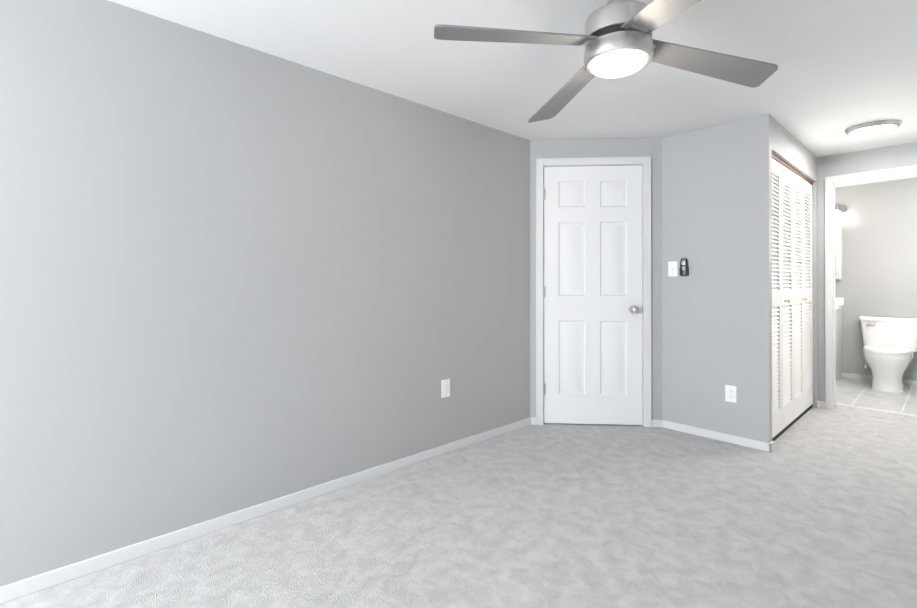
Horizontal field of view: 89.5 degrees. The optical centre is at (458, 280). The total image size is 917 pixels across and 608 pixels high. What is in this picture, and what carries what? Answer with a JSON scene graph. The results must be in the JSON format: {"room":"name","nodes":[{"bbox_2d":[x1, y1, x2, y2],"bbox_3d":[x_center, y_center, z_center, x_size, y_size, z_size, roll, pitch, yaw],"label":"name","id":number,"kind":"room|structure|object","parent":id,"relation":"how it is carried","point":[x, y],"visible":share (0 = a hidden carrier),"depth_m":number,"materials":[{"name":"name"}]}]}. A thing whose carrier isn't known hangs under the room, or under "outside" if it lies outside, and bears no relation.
{"room":"empty bedroom","nodes":[
{"label":"empty bedroom","id":0,"kind":"room"},
{"bbox_2d":[0,0,529,586],"bbox_3d":[-1.516,0.012,1.806,5.589,2.250,0.120,0,0,-43],"label":"wall","id":1,"kind":"structure","parent":0,"point":[234,276],"depth_m":2.11,"materials":[{"name":"grey paint"}]},
{"bbox_2d":[0,417,535,603],"bbox_3d":[-1.410,1.108,1.800,5.499,0.057,0.030,0,0,-43],"label":"baseboard","id":2,"kind":"structure","parent":1,"relation":"attached to","point":[24,587],"depth_m":2.10,"materials":[{"name":"white wood"}]},
{"bbox_2d":[442,379,449,397],"bbox_3d":[-0.083,0.713,3.053,0.070,0.115,0.008,0,0,-43],"label":"outlet","id":3,"kind":"object","parent":1,"relation":"attached to","point":[445,387],"visible":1,"depth_m":3.05,"materials":[{"name":"white plastic"}]},
{"bbox_2d":[0,405,916,607],"bbox_3d":[0.603,1.186,1.372,8.100,0.100,3.640,0,0,-43],"label":"floor carpet","id":4,"kind":"object","parent":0,"point":[816,508],"visible":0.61,"depth_m":2.07,"materials":[{"name":"grey carpet"}]},
{"bbox_2d":[108,0,916,187],"bbox_3d":[1.205,-1.163,2.008,9.840,0.100,3.740,0,0,-43],"label":"ceiling","id":5,"kind":"structure","parent":0,"point":[843,65],"depth_m":2.33,"materials":[{"name":"white paint"}]},
{"bbox_2d":[434,0,777,122],"bbox_3d":[0.573,-0.934,1.665,1.027,0.358,1.027,0,0,30],"label":"fan","id":6,"kind":"object","parent":5,"relation":"hanging from","point":[616,40],"visible":1,"depth_m":1.61,"materials":[{"name":"silver metal"}]},
{"bbox_2d":[845,120,901,136],"bbox_3d":[2.993,-1.090,3.344,0.310,0.036,0.310,0,0,-43],"label":"recessed light","id":7,"kind":"object","parent":5,"relation":"in","point":[873,128],"visible":1,"depth_m":3.29,"materials":[{"name":"white glass"}]},
{"bbox_2d":[530,138,661,419],"bbox_3d":[1.081,0.017,3.694,1.017,2.250,0.120,0,0,4],"label":"wall","id":8,"kind":"structure","parent":0,"point":[630,147],"depth_m":3.62,"materials":[{"name":"grey paint"}]},
{"bbox_2d":[543,165,641,424],"bbox_3d":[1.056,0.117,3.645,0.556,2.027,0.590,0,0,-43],"label":"entry door","id":9,"kind":"structure","parent":8,"relation":"in","point":[592,233],"depth_m":3.64,"materials":[{"name":"white wood"}]},
{"bbox_2d":[536,156,650,426],"bbox_3d":[1.058,0.091,3.685,0.884,2.102,0.140,0,0,4],"label":"door frame","id":10,"kind":"structure","parent":8,"relation":"attached to","point":[542,162],"depth_m":3.61,"materials":[{"name":"white wood"}]},
{"bbox_2d":[662,118,748,438],"bbox_3d":[1.829,0.017,3.425,0.120,2.250,0.590,0,0,-43],"label":"wall","id":11,"kind":"structure","parent":0,"point":[705,331],"depth_m":3.36,"materials":[{"name":"grey paint"}]},
{"bbox_2d":[668,261,677,276],"bbox_3d":[1.635,-0.085,3.532,0.019,0.115,0.070,0,0,-43],"label":"switch plate","id":12,"kind":"object","parent":11,"relation":"attached to","point":[672,268],"visible":1,"depth_m":3.53,"materials":[{"name":"white plastic"}]},
{"bbox_2d":[679,258,688,275],"bbox_3d":[1.689,-0.097,3.464,0.032,0.136,0.060,0,0,-43],"label":"remote holder","id":13,"kind":"object","parent":11,"relation":"attached to","point":[684,269],"visible":1,"depth_m":3.45,"materials":[{"name":"black plastic"}]},
{"bbox_2d":[725,385,736,402],"bbox_3d":[1.909,0.797,3.243,0.008,0.115,0.070,0,0,-43],"label":"outlet","id":14,"kind":"object","parent":11,"relation":"attached to","point":[730,393],"visible":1,"depth_m":3.24,"materials":[{"name":"white plastic"}]},
{"bbox_2d":[748,114,817,442],"bbox_3d":[2.613,0.017,3.671,1.602,2.250,0.120,0,0,-43],"label":"wall","id":15,"kind":"structure","parent":0,"point":[768,135],"depth_m":3.13,"materials":[{"name":"grey paint"}]},
{"bbox_2d":[772,158,812,437],"bbox_3d":[2.642,0.127,3.653,1.457,1.960,0.068,0,0,-43],"label":"bifold closet door","id":16,"kind":"structure","parent":15,"relation":"in","point":[792,356],"depth_m":3.63,"materials":[{"name":"white wood"}]},
{"bbox_2d":[772,153,812,440],"bbox_3d":[2.632,0.127,3.666,1.487,2.030,0.041,0,0,-43],"label":"trim","id":17,"kind":"structure","parent":15,"relation":"attached to","point":[788,166],"depth_m":3.62,"materials":[{"name":"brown wood"}]},
{"bbox_2d":[772,177,804,237],"bbox_3d":[2.603,0.127,3.697,1.487,2.030,0.010,0,0,-43],"label":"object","id":18,"kind":"structure","parent":0,"point":[785,204],"depth_m":3.71,"materials":[{"name":"white wood"}]},
{"bbox_2d":[817,142,916,401],"bbox_3d":[3.713,0.017,3.769,0.140,2.250,2.900,0,0,-43],"label":"wall","id":19,"kind":"structure","parent":0,"point":[895,156],"depth_m":4.11,"materials":[{"name":"grey paint"}]},
{"bbox_2d":[825,165,916,408],"bbox_3d":[3.633,0.112,3.851,0.176,2.061,0.894,0,0,-43],"label":"door frame","id":20,"kind":"structure","parent":19,"relation":"attached to","point":[830,180],"depth_m":4.10,"materials":[{"name":"white wood"}]},
{"bbox_2d":[836,403,916,416],"bbox_3d":[3.757,1.189,3.964,0.050,0.108,0.836,0,0,-43],"label":"trim","id":21,"kind":"structure","parent":19,"relation":"attached to","point":[906,414],"depth_m":4.05,"materials":[{"name":"white"}]},
{"bbox_2d":[835,178,916,380],"bbox_3d":[4.828,0.022,5.246,0.120,2.250,2.340,0,0,-43],"label":"wall","id":22,"kind":"structure","parent":0,"point":[879,220],"depth_m":5.25,"materials":[{"name":"grey paint"}]},
{"bbox_2d":[835,221,842,278],"bbox_3d":[4.358,-0.347,5.574,0.115,0.680,0.410,0,0,-43],"label":"upper cabinet","id":23,"kind":"object","parent":22,"relation":"attached to","point":[838,249],"visible":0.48,"depth_m":5.41,"materials":[{"name":"white wood"}]},
{"bbox_2d":[835,205,846,219],"bbox_3d":[4.330,-0.800,5.563,0.175,0.175,0.500,0,0,-43],"label":"light","id":24,"kind":"object","parent":22,"relation":"attached to","point":[839,209],"visible":0.17,"depth_m":5.43,"materials":[{"name":"white glass"}]},
{"bbox_2d":[842,373,916,385],"bbox_3d":[4.779,1.119,5.198,0.012,0.055,2.100,0,0,-43],"label":"baseboard","id":25,"kind":"structure","parent":22,"relation":"attached to","point":[870,378],"depth_m":5.30,"materials":[{"name":"white wood"}]},
{"bbox_2d":[836,377,916,414],"bbox_3d":[4.209,1.195,4.665,1.813,0.100,2.340,0,0,-43],"label":"floor","id":26,"kind":"structure","parent":0,"point":[856,392],"depth_m":4.51,"materials":[{"name":"grey tile"}]},
{"bbox_2d":[835,297,843,380],"bbox_3d":[4.132,0.677,5.517,0.518,0.940,0.656,0,0,-43],"label":"bathroom vanity","id":27,"kind":"object","parent":26,"relation":"on","point":[839,303],"visible":0.15,"depth_m":5.31,"materials":[{"name":"white wood"}]},
{"bbox_2d":[859,316,916,392],"bbox_3d":[4.556,0.777,4.909,0.733,0.738,0.508,0,0,-43],"label":"toilet","id":28,"kind":"object","parent":26,"relation":"on","point":[890,347],"visible":1,"depth_m":4.88,"materials":[{"name":"white ceramic"}]}
]}

